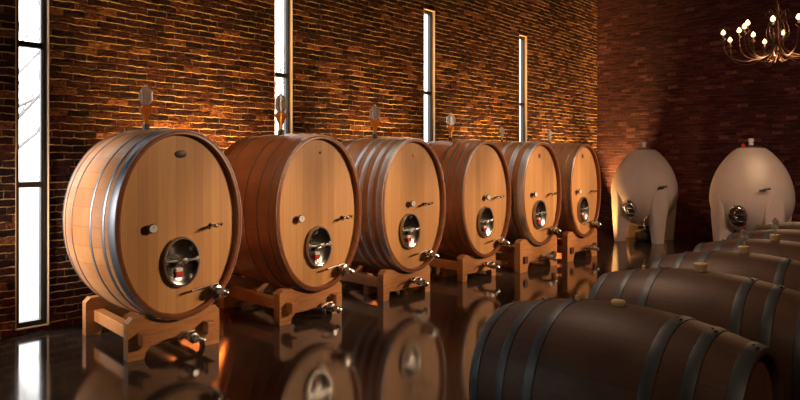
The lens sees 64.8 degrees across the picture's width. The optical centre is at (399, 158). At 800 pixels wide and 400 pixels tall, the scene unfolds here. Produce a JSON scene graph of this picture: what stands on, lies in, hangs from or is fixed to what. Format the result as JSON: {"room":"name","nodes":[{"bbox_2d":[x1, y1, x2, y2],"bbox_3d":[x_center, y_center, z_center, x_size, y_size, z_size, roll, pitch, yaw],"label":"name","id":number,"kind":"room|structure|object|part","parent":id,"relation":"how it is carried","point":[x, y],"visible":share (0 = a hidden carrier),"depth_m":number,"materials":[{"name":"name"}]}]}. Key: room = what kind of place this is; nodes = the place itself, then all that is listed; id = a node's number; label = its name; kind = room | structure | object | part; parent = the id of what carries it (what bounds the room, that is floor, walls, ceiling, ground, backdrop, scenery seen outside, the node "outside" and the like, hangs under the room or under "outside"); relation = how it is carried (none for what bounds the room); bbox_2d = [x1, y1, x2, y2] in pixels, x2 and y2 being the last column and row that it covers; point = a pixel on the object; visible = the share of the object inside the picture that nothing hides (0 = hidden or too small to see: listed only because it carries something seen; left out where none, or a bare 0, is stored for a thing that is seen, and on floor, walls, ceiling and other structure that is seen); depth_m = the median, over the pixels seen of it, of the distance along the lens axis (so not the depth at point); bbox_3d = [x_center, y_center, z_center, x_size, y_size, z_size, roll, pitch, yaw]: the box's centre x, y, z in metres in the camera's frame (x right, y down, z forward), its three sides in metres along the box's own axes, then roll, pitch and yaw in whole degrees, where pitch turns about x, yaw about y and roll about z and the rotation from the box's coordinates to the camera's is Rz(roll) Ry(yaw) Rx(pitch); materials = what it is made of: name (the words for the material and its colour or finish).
{"room":"wine cellar","nodes":[
{"label":"wine cellar","id":0,"kind":"room"},
{"bbox_2d":[0,0,596,338],"bbox_3d":[-1.026,-1.500,9.404,0.140,6.500,18.050,0,0,42],"label":"wall","id":1,"kind":"structure","parent":0,"point":[207,65],"depth_m":8.50,"materials":[{"name":"brick"}]},
{"bbox_2d":[15,0,49,330],"bbox_3d":[-3.746,-0.455,6.386,0.136,4.310,0.310,0,0,42],"label":"window","id":2,"kind":"structure","parent":1,"relation":"in","point":[43,45],"depth_m":6.46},
{"bbox_2d":[274,0,292,134],"bbox_3d":[-1.647,-0.455,8.705,0.136,4.310,0.310,0,0,42],"label":"window","id":3,"kind":"structure","parent":1,"relation":"in","point":[287,75],"depth_m":8.79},
{"bbox_3d":[-1.668,-0.455,8.724,0.080,4.310,0.310,0,0,42],"label":"frame","id":4,"kind":"part","parent":3,"relation":"part of","materials":[{"name":"white metal"}]},
{"bbox_2d":[424,8,434,141],"bbox_3d":[0.467,-0.455,11.041,0.136,4.310,0.310,0,0,42],"label":"window","id":5,"kind":"structure","parent":1,"relation":"in","point":[430,92],"depth_m":11.13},
{"bbox_2d":[519,34,526,141],"bbox_3d":[2.553,-0.455,13.347,0.136,4.310,0.310,0,0,42],"label":"window","id":6,"kind":"structure","parent":1,"relation":"in","point":[522,39],"depth_m":13.43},
{"bbox_3d":[2.532,-0.455,13.366,0.080,4.310,0.310,0,0,42],"label":"frame","id":7,"kind":"part","parent":6,"relation":"part of","materials":[{"name":"silver metal"}]},
{"bbox_2d":[0,228,712,399],"bbox_3d":[3.475,1.825,5.331,12.280,0.150,18.050,0,0,42],"label":"floor","id":8,"kind":"structure","parent":0,"point":[414,344],"depth_m":5.82,"materials":[{"name":"tile"}]},
{"bbox_2d":[83,295,218,361],"bbox_3d":[-2.413,1.565,6.113,0.850,0.370,1.325,0,0,-43],"label":"stand","id":9,"kind":"object","parent":8,"relation":"on","point":[139,332],"visible":0.72,"depth_m":5.82,"materials":[{"name":"brown wood"}]},
{"bbox_3d":[-2.670,1.562,5.949,0.090,0.115,1.030,0,0,-43],"label":"rail","id":10,"kind":"part","parent":9,"relation":"part of","materials":[{"name":"brown wood"}]},
{"bbox_3d":[-2.248,1.562,5.502,0.084,0.105,0.210,0,0,-43],"label":"rail","id":11,"kind":"part","parent":9,"relation":"part of","materials":[{"name":"brown wood"}]},
{"bbox_2d":[63,128,241,344],"bbox_3d":[-2.382,0.687,6.131,1.481,1.966,1.575,0,0,-43],"label":"barrel","id":12,"kind":"object","parent":9,"relation":"on","point":[152,218],"visible":0.97,"depth_m":5.64,"materials":[{"name":"wood"}]},
{"bbox_2d":[139,85,152,129],"bbox_3d":[-2.453,-0.491,6.083,0.128,0.450,0.128,0,0,-34],"label":"airlock","id":13,"kind":"object","parent":12,"relation":"on","point":[145,94],"visible":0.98,"depth_m":6.05,"materials":[{"name":"clear glass"}]},
{"bbox_2d":[139,105,152,123],"bbox_3d":[-2.453,-0.428,6.083,0.128,0.185,0.128,0,0,42],"label":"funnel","id":14,"kind":"object","parent":13,"relation":"on","point":[146,110],"depth_m":6.05,"materials":[{"name":"orange"}]},
{"bbox_3d":[-1.978,0.930,5.704,0.337,0.453,0.053,0,0,-43],"label":"manhole frame","id":15,"kind":"part","parent":12,"relation":"part of","materials":[{"name":"metal"}]},
{"bbox_3d":[-1.980,0.930,5.706,0.314,0.422,0.047,0,0,-43],"label":"manhole door","id":16,"kind":"part","parent":12,"relation":"part of","materials":[{"name":"metal"}]},
{"bbox_3d":[-1.946,0.915,5.670,0.143,0.068,0.075,0,0,-43],"label":"clamp knob","id":17,"kind":"part","parent":12,"relation":"part of","materials":[{"name":"metal"}]},
{"bbox_3d":[-1.903,1.556,5.600,0.158,0.057,0.025,0,0,-44],"label":"valve lever","id":18,"kind":"part","parent":12,"relation":"part of","materials":[{"name":"metal"}]},
{"bbox_3d":[-1.793,1.177,5.786,0.265,0.058,0.024,0,0,-44],"label":"valve lever","id":19,"kind":"part","parent":12,"relation":"part of","materials":[{"name":"metal"}]},
{"bbox_2d":[209,223,222,229],"bbox_3d":[-1.748,0.623,5.890,0.140,0.058,0.148,0,0,-43],"label":"tap","id":20,"kind":"object","parent":12,"relation":"on","point":[212,226],"depth_m":5.90,"materials":[{"name":"metal"}]},
{"bbox_3d":[-1.812,1.562,5.914,0.084,0.105,0.210,0,0,-43],"label":"rail","id":21,"kind":"part","parent":9,"relation":"part of","materials":[{"name":"brown wood"}]},
{"bbox_2d":[219,275,341,325],"bbox_3d":[-1.362,1.565,7.277,1.325,0.370,0.850,0,0,44],"label":"stand","id":22,"kind":"object","parent":8,"relation":"on","point":[285,302],"visible":0.88,"depth_m":7.00,"materials":[{"name":"brown wood"}]},
{"bbox_3d":[-1.612,1.562,7.101,1.030,0.115,0.090,0,0,44],"label":"rail","id":23,"kind":"part","parent":22,"relation":"part of","materials":[{"name":"brown wood"}]},
{"bbox_3d":[-1.194,1.562,7.532,1.030,0.115,0.090,0,0,44],"label":"rail","id":24,"kind":"part","parent":22,"relation":"part of","materials":[{"name":"brown wood"}]},
{"bbox_3d":[-1.171,1.562,6.673,0.210,0.105,0.084,0,0,44],"label":"rail","id":25,"kind":"part","parent":22,"relation":"part of","materials":[{"name":"brown wood"}]},
{"bbox_2d":[224,134,361,312],"bbox_3d":[-1.300,0.698,7.328,1.575,1.984,1.299,0,0,44],"label":"barrel","id":26,"kind":"object","parent":22,"relation":"on","point":[300,194],"visible":0.95,"depth_m":6.86,"materials":[{"name":"wood"}]},
{"bbox_2d":[274,93,286,134],"bbox_3d":[-1.376,-0.510,7.273,0.140,0.492,0.140,0,0,-34],"label":"airlock","id":27,"kind":"object","parent":26,"relation":"on","point":[280,103],"visible":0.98,"depth_m":7.24,"materials":[{"name":"clear glass"}]},
{"bbox_2d":[275,112,286,128],"bbox_3d":[-1.376,-0.442,7.273,0.140,0.202,0.140,0,0,42],"label":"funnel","id":28,"kind":"object","parent":27,"relation":"on","point":[280,117],"depth_m":7.23,"materials":[{"name":"orange"}]},
{"bbox_3d":[-0.892,0.960,6.904,0.053,0.453,0.337,0,0,44],"label":"manhole frame","id":29,"kind":"part","parent":26,"relation":"part of","materials":[{"name":"metal"}]},
{"bbox_3d":[-0.894,0.960,6.907,0.047,0.422,0.314,0,0,44],"label":"manhole door","id":30,"kind":"part","parent":26,"relation":"part of","materials":[{"name":"metal"}]},
{"bbox_3d":[-0.859,0.945,6.872,0.075,0.068,0.143,0,0,44],"label":"clamp knob","id":31,"kind":"part","parent":26,"relation":"part of","materials":[{"name":"metal"}]},
{"bbox_3d":[-0.712,1.192,6.995,0.024,0.058,0.265,0,0,43],"label":"valve lever","id":32,"kind":"part","parent":26,"relation":"part of","materials":[{"name":"metal"}]},
{"bbox_2d":[340,215,352,220],"bbox_3d":[-0.632,0.662,7.141,0.148,0.058,0.140,0,0,44],"label":"tap","id":33,"kind":"object","parent":26,"relation":"on","point":[342,217],"depth_m":7.15,"materials":[{"name":"metal"}]},
{"bbox_3d":[-0.753,1.562,7.104,0.210,0.105,0.084,0,0,44],"label":"rail","id":34,"kind":"part","parent":22,"relation":"part of","materials":[{"name":"brown wood"}]},
{"bbox_2d":[341,263,429,300],"bbox_3d":[-0.334,1.565,8.468,0.850,0.370,1.220,0,0,-45],"label":"stand","id":35,"kind":"object","parent":8,"relation":"on","point":[387,281],"visible":0.59,"depth_m":8.07,"materials":[{"name":"brown wood"}]},
{"bbox_3d":[-0.550,1.562,8.260,0.090,0.115,1.030,0,0,-45],"label":"rail","id":36,"kind":"part","parent":35,"relation":"part of","materials":[{"name":"brown wood"}]},
{"bbox_3d":[-0.242,1.700,8.376,0.570,0.100,0.100,0,0,-45],"label":"cross rail","id":37,"kind":"part","parent":35,"relation":"part of","materials":[{"name":"brown wood"}]},
{"bbox_3d":[-0.124,1.562,8.684,0.090,0.115,1.030,0,0,-45],"label":"rail","id":38,"kind":"part","parent":35,"relation":"part of","materials":[{"name":"brown wood"}]},
{"bbox_2d":[339,137,445,286],"bbox_3d":[-0.235,0.663,8.483,1.282,1.915,1.575,0,0,-45],"label":"barrel","id":39,"kind":"object","parent":35,"relation":"on","point":[401,179],"visible":0.8,"depth_m":8.00,"materials":[{"name":"wood"}]},
{"bbox_2d":[369,105,379,138],"bbox_3d":[-0.336,-0.496,8.422,0.131,0.460,0.131,0,0,-34],"label":"airlock","id":40,"kind":"object","parent":39,"relation":"on","point":[374,112],"visible":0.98,"depth_m":8.39,"materials":[{"name":"clear glass"}]},
{"bbox_2d":[370,119,379,133],"bbox_3d":[-0.336,-0.432,8.422,0.131,0.189,0.131,0,0,42],"label":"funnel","id":41,"kind":"object","parent":40,"relation":"on","point":[374,123],"depth_m":8.39,"materials":[{"name":"orange"}]},
{"bbox_3d":[0.127,0.915,8.013,0.337,0.453,0.053,0,0,-45],"label":"manhole frame","id":42,"kind":"part","parent":39,"relation":"part of","materials":[{"name":"metal"}]},
{"bbox_3d":[0.124,0.915,8.015,0.314,0.422,0.047,0,0,-45],"label":"manhole door","id":43,"kind":"part","parent":39,"relation":"part of","materials":[{"name":"metal"}]},
{"bbox_2d":[428,252,495,281],"bbox_3d":[0.742,1.565,9.656,0.760,0.370,1.220,0,0,-44],"label":"stand","id":44,"kind":"object","parent":8,"relation":"on","point":[462,265],"visible":0.56,"depth_m":9.25,"materials":[{"name":"brown wood"}]},
{"bbox_3d":[0.554,1.562,9.483,0.090,0.115,1.030,0,0,-44],"label":"rail","id":45,"kind":"part","parent":44,"relation":"part of","materials":[{"name":"brown wood"}]},
{"bbox_3d":[0.832,1.700,9.562,0.480,0.100,0.100,0,0,-44],"label":"cross rail","id":46,"kind":"part","parent":44,"relation":"part of","materials":[{"name":"brown wood"}]},
{"bbox_3d":[0.922,1.562,9.836,0.090,0.115,1.030,0,0,-44],"label":"rail","id":47,"kind":"part","parent":44,"relation":"part of","materials":[{"name":"brown wood"}]},
{"bbox_2d":[427,140,511,269],"bbox_3d":[0.866,0.664,9.699,1.214,1.913,1.575,0,0,-44],"label":"barrel","id":48,"kind":"object","parent":44,"relation":"on","point":[476,175],"visible":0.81,"depth_m":9.22,"materials":[{"name":"wood"}]},
{"bbox_2d":[446,113,455,140],"bbox_3d":[0.778,-0.486,9.653,0.125,0.440,0.125,0,0,-34],"label":"airlock","id":49,"kind":"object","parent":48,"relation":"on","point":[450,119],"visible":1,"depth_m":9.62,"materials":[{"name":"clear glass"}]},
{"bbox_2d":[447,125,454,136],"bbox_3d":[0.778,-0.425,9.653,0.125,0.181,0.125,0,0,42],"label":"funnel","id":50,"kind":"object","parent":49,"relation":"on","point":[450,128],"depth_m":9.62,"materials":[{"name":"orange"}]},
{"bbox_3d":[1.259,0.925,9.261,0.337,0.453,0.053,0,0,-44],"label":"manhole frame","id":51,"kind":"part","parent":48,"relation":"part of","materials":[{"name":"metal"}]},
{"bbox_3d":[1.257,0.925,9.263,0.314,0.422,0.047,0,0,-44],"label":"manhole door","id":52,"kind":"part","parent":48,"relation":"part of","materials":[{"name":"metal"}]},
{"bbox_2d":[495,235,556,272],"bbox_3d":[1.802,1.500,10.459,1.060,0.500,1.255,0,0,-45],"label":"stand","id":53,"kind":"object","parent":8,"relation":"on","point":[525,252],"visible":0.44,"depth_m":9.92,"materials":[{"name":"brown wood"}]},
{"bbox_3d":[1.499,1.562,10.190,0.090,0.115,1.030,0,0,-45],"label":"rail","id":54,"kind":"part","parent":53,"relation":"part of","materials":[{"name":"brown wood"}]},
{"bbox_3d":[2.073,1.562,10.761,0.090,0.115,1.030,0,0,-45],"label":"rail","id":55,"kind":"part","parent":53,"relation":"part of","materials":[{"name":"brown wood"}]},
{"bbox_3d":[1.908,1.562,9.779,0.084,0.105,0.140,0,0,-45],"label":"rail","id":56,"kind":"part","parent":53,"relation":"part of","materials":[{"name":"brown wood"}]},
{"bbox_2d":[493,141,561,260],"bbox_3d":[1.834,0.664,10.427,1.173,1.913,1.575,0,0,-45],"label":"barrel","id":57,"kind":"object","parent":53,"relation":"on","point":[534,170],"visible":0.6,"depth_m":9.94,"materials":[{"name":"wood"}]},
{"bbox_2d":[499,127,504,141],"bbox_3d":[1.661,-0.400,10.257,0.071,0.251,0.071,0,0,-34],"label":"airlock","id":58,"kind":"object","parent":57,"relation":"on","point":[501,130],"visible":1,"depth_m":10.24,"materials":[{"name":"clear glass"}]},
{"bbox_3d":[2.210,0.875,9.971,0.337,0.453,0.053,0,0,-45],"label":"manhole frame","id":59,"kind":"part","parent":57,"relation":"part of","materials":[{"name":"metal"}]},
{"bbox_3d":[2.208,0.875,9.973,0.314,0.422,0.047,0,0,-45],"label":"manhole door","id":60,"kind":"part","parent":57,"relation":"part of","materials":[{"name":"metal"}]},
{"bbox_2d":[508,228,596,261],"bbox_3d":[2.789,1.500,11.492,1.255,0.500,1.060,0,0,44],"label":"stand","id":61,"kind":"object","parent":8,"relation":"on","point":[570,243],"visible":0.52,"depth_m":10.89,"materials":[{"name":"brown wood"}]},
{"bbox_3d":[3.055,1.562,11.798,1.030,0.115,0.090,0,0,44],"label":"rail","id":62,"kind":"part","parent":61,"relation":"part of","materials":[{"name":"brown wood"}]},
{"bbox_3d":[2.491,1.562,11.217,1.030,0.115,0.090,0,0,44],"label":"rail","id":63,"kind":"part","parent":61,"relation":"part of","materials":[{"name":"brown wood"}]},
{"bbox_2d":[547,143,601,250],"bbox_3d":[2.822,0.664,11.460,1.575,1.912,1.173,0,0,44],"label":"barrel","id":64,"kind":"object","parent":61,"relation":"on","point":[578,163],"visible":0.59,"depth_m":10.98,"materials":[{"name":"wood"}]},
{"bbox_2d":[547,130,551,143],"bbox_3d":[2.691,-0.400,11.321,0.071,0.251,0.071,0,0,-34],"label":"airlock","id":65,"kind":"object","parent":64,"relation":"on","point":[549,131],"visible":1,"depth_m":11.30,"materials":[{"name":"clear glass"}]},
{"bbox_3d":[3.199,0.885,11.004,0.053,0.453,0.337,0,0,44],"label":"manhole frame","id":66,"kind":"part","parent":64,"relation":"part of","materials":[{"name":"metal"}]},
{"bbox_3d":[3.197,0.885,11.006,0.047,0.422,0.314,0,0,44],"label":"manhole door","id":67,"kind":"part","parent":64,"relation":"part of","materials":[{"name":"metal"}]},
{"bbox_2d":[634,228,651,241],"bbox_3d":[5.212,1.613,13.421,0.450,0.275,0.450,0,0,42],"label":"tub","id":68,"kind":"object","parent":8,"relation":"on","point":[641,235],"visible":0.73,"depth_m":13.27,"materials":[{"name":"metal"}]},
{"bbox_2d":[611,142,677,244],"bbox_3d":[5.215,0.690,13.472,1.345,2.120,1.405,0,0,26],"label":"tank","id":69,"kind":"object","parent":8,"relation":"on","point":[644,187],"visible":1,"depth_m":13.04,"materials":[{"name":"concrete"}]},
{"bbox_3d":[4.747,1.200,13.432,0.373,1.100,0.360,0,0,-8],"label":"leg","id":70,"kind":"part","parent":69,"relation":"part of","materials":[{"name":"concrete"}]},
{"bbox_3d":[4.782,1.042,13.111,0.254,0.323,0.225,0,0,26],"label":"manhole door","id":71,"kind":"part","parent":69,"relation":"part of","materials":[{"name":"metal"}]},
{"bbox_3d":[5.161,1.200,13.981,0.360,1.100,0.373,0,0,-8],"label":"leg","id":72,"kind":"part","parent":69,"relation":"part of","materials":[{"name":"concrete"}]},
{"bbox_3d":[5.229,-0.221,13.499,0.340,0.062,0.340,0,0,26],"label":"lid","id":73,"kind":"part","parent":69,"relation":"part of","materials":[{"name":"metal"}]},
{"bbox_3d":[5.296,1.200,13.018,0.360,1.100,0.373,0,0,-8],"label":"leg","id":74,"kind":"part","parent":69,"relation":"part of","materials":[{"name":"concrete"}]},
{"bbox_3d":[5.710,1.200,13.567,0.373,1.100,0.360,0,0,-8],"label":"leg","id":75,"kind":"part","parent":69,"relation":"part of","materials":[{"name":"concrete"}]},
{"bbox_2d":[709,138,794,241],"bbox_3d":[6.242,0.690,11.202,1.345,2.120,1.454,0,0,29],"label":"tank","id":76,"kind":"object","parent":8,"relation":"on","point":[751,187],"visible":0.75,"depth_m":10.79,"materials":[{"name":"concrete"}]},
{"bbox_3d":[5.783,1.200,11.207,0.373,1.100,0.360,0,0,-5],"label":"leg","id":77,"kind":"part","parent":76,"relation":"part of","materials":[{"name":"concrete"}]},
{"bbox_3d":[5.813,0.982,10.824,0.254,0.332,0.206,0,0,29],"label":"manhole door","id":78,"kind":"part","parent":76,"relation":"part of","materials":[{"name":"metal"}]},
{"bbox_3d":[6.268,-0.221,11.249,0.340,0.062,0.340,0,0,29],"label":"lid","id":79,"kind":"part","parent":76,"relation":"part of","materials":[{"name":"metal"}]},
{"bbox_3d":[6.310,1.200,10.765,0.360,1.100,0.373,0,0,-5],"label":"leg","id":80,"kind":"part","parent":76,"relation":"part of","materials":[{"name":"concrete"}]},
{"bbox_3d":[2.172,1.475,3.817,0.590,0.549,4.345,0,0,42],"label":"rack","id":81,"kind":"object","parent":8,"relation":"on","visible":0},
{"bbox_2d":[469,297,783,399],"bbox_3d":[0.795,0.877,2.295,0.940,0.690,0.690,0,0,43],"label":"barrel","id":82,"kind":"object","parent":81,"relation":"on","point":[548,348],"visible":0.99,"depth_m":2.10,"materials":[{"name":"brown wood"}]},
{"bbox_2d":[611,299,625,306],"bbox_3d":[0.795,0.524,2.295,0.052,0.024,0.052,0,0,42],"label":"bung","id":83,"kind":"object","parent":82,"relation":"on","point":[615,302],"visible":1,"depth_m":2.28,"materials":[{"name":"beige wood"}]},
{"bbox_2d":[587,267,799,399],"bbox_3d":[1.429,0.877,2.995,0.940,0.690,0.690,0,0,42],"label":"barrel","id":84,"kind":"object","parent":81,"relation":"on","point":[767,314],"visible":0.53,"depth_m":2.74,"materials":[{"name":"brown wood"}]},
{"bbox_2d":[693,262,707,271],"bbox_3d":[1.429,0.515,2.995,0.062,0.041,0.062,0,0,42],"label":"bung","id":85,"kind":"object","parent":84,"relation":"on","point":[698,266],"visible":1,"depth_m":2.97,"materials":[{"name":"beige wood"}]},
{"bbox_2d":[650,250,799,291],"bbox_3d":[1.952,0.877,3.574,0.940,0.690,0.690,0,0,42],"label":"barrel","id":86,"kind":"object","parent":81,"relation":"on","point":[776,270],"visible":0.27,"depth_m":3.44,"materials":[{"name":"brown wood"}]},
{"bbox_2d":[738,246,749,253],"bbox_3d":[1.952,0.515,3.574,0.062,0.041,0.062,0,0,42],"label":"bung","id":87,"kind":"object","parent":86,"relation":"on","point":[746,249],"visible":1,"depth_m":3.55,"materials":[{"name":"beige wood"}]},
{"bbox_2d":[740,227,748,246],"bbox_3d":[1.954,0.442,3.574,0.052,0.114,0.047,0,0,-9],"label":"airlock","id":88,"kind":"object","parent":87,"relation":"on","point":[744,236],"visible":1,"depth_m":3.56,"materials":[{"name":"clear glass"}]},
{"bbox_3d":[1.952,0.432,3.574,0.047,0.067,0.048,0,0,42],"label":"bulb","id":89,"kind":"part","parent":88,"relation":"part of","materials":[{"name":"clear glass"}]},
{"bbox_2d":[693,239,799,260],"bbox_3d":[2.462,0.877,4.137,0.940,0.690,0.690,0,0,41],"label":"barrel","id":90,"kind":"object","parent":81,"relation":"on","point":[781,248],"visible":0.24,"depth_m":4.08,"materials":[{"name":"brown wood"}]},
{"bbox_2d":[770,234,779,240],"bbox_3d":[2.462,0.515,4.137,0.062,0.041,0.062,0,0,42],"label":"bung","id":91,"kind":"object","parent":90,"relation":"on","point":[776,237],"visible":1,"depth_m":4.12,"materials":[{"name":"beige wood"}]},
{"bbox_2d":[771,218,778,234],"bbox_3d":[2.464,0.442,4.138,0.052,0.114,0.047,0,0,-9],"label":"airlock","id":92,"kind":"object","parent":91,"relation":"on","point":[774,226],"visible":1,"depth_m":4.12,"materials":[{"name":"clear glass"}]},
{"bbox_3d":[2.462,0.432,4.137,0.047,0.067,0.048,0,0,42],"label":"bulb","id":93,"kind":"part","parent":92,"relation":"part of","materials":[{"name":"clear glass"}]},
{"bbox_2d":[726,228,799,241],"bbox_3d":[2.986,0.877,4.716,0.940,0.690,0.690,0,0,42],"label":"barrel","id":94,"kind":"object","parent":81,"relation":"on","point":[785,234],"visible":0.19,"depth_m":4.74,"materials":[{"name":"brown wood"}]},
{"bbox_2d":[752,221,799,229],"bbox_3d":[3.509,0.877,5.294,0.940,0.690,0.690,0,0,42],"label":"barrel","id":95,"kind":"object","parent":81,"relation":"on","point":[792,225],"visible":0.17,"depth_m":5.37,"materials":[{"name":"brown wood"}]},
{"bbox_2d":[597,0,799,236],"bbox_3d":[9.536,-1.500,11.925,12.140,6.500,0.140,0,0,42],"label":"wall","id":96,"kind":"structure","parent":0,"point":[667,81],"depth_m":14.39,"materials":[{"name":"brick"}]},
{"bbox_3d":[3.475,-4.825,5.331,12.280,0.150,18.050,0,0,42],"label":"ceiling","id":97,"kind":"structure","parent":0,"visible":0},
{"bbox_2d":[720,0,799,65],"bbox_3d":[5.361,-3.059,8.832,1.678,3.379,1.803,0,0,0],"label":"chandelier","id":98,"kind":"object","parent":97,"relation":"hanging from","point":[778,47],"visible":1,"depth_m":8.82,"materials":[{"name":"brown metal"}]},
{"bbox_3d":[4.921,-1.547,8.942,0.692,0.338,0.184,0,0,0],"label":"arm","id":99,"kind":"part","parent":98,"relation":"part of","materials":[{"name":"brown metal"}]},
{"bbox_3d":[5.119,-1.547,9.220,0.080,0.338,0.755,0,0,-21],"label":"arm","id":100,"kind":"part","parent":98,"relation":"part of","materials":[{"name":"brown metal"}]},
{"bbox_3d":[5.019,-1.567,8.909,0.506,0.338,0.079,0,0,5],"label":"arm","id":101,"kind":"part","parent":98,"relation":"part of","materials":[{"name":"brown metal"}]},
{"bbox_3d":[4.976,-1.567,8.754,0.606,0.338,0.079,0,0,-22],"label":"arm","id":102,"kind":"part","parent":98,"relation":"part of","materials":[{"name":"brown metal"}]},
{"bbox_3d":[4.931,-1.547,8.563,0.865,0.338,0.080,0,0,-34],"label":"arm","id":103,"kind":"part","parent":98,"relation":"part of","materials":[{"name":"brown metal"}]},
{"bbox_3d":[5.214,-1.567,9.071,0.078,0.338,0.407,0,0,-13],"label":"arm","id":104,"kind":"part","parent":98,"relation":"part of","materials":[{"name":"brown metal"}]},
{"bbox_3d":[5.040,-1.547,8.437,0.079,0.338,0.905,0,0,36],"label":"arm","id":105,"kind":"part","parent":98,"relation":"part of","materials":[{"name":"brown metal"}]},
{"bbox_3d":[5.300,-1.809,8.850,0.140,0.760,0.140,0,0,0],"label":"central stem","id":106,"kind":"part","parent":98,"relation":"part of","materials":[{"name":"brown metal"}]},
{"bbox_3d":[5.154,-1.547,8.381,0.285,0.338,0.871,0,0,0],"label":"arm","id":107,"kind":"part","parent":98,"relation":"part of","materials":[{"name":"brown metal"}]},
{"label":"outside","id":108,"kind":"structure","parent":0,"visible":0},
{"bbox_2d":[19,181,38,320],"bbox_3d":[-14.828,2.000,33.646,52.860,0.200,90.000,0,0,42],"label":"ground","id":109,"kind":"structure","parent":108,"point":[28,197],"depth_m":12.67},
{"bbox_2d":[19,0,38,148],"bbox_3d":[-7.585,-1.518,12.502,6.655,6.850,5.628,0,0,-1],"label":"bare tree","id":110,"kind":"object","parent":109,"relation":"on","point":[30,100],"visible":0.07,"depth_m":12.57,"materials":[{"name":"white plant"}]},
{"bbox_2d":[275,42,283,122],"bbox_3d":[-4.938,-1.249,19.235,5.417,6.313,5.652,0,0,42],"label":"bare tree","id":111,"kind":"object","parent":109,"relation":"on","point":[279,66],"visible":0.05,"depth_m":18.77,"materials":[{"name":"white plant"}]}
]}

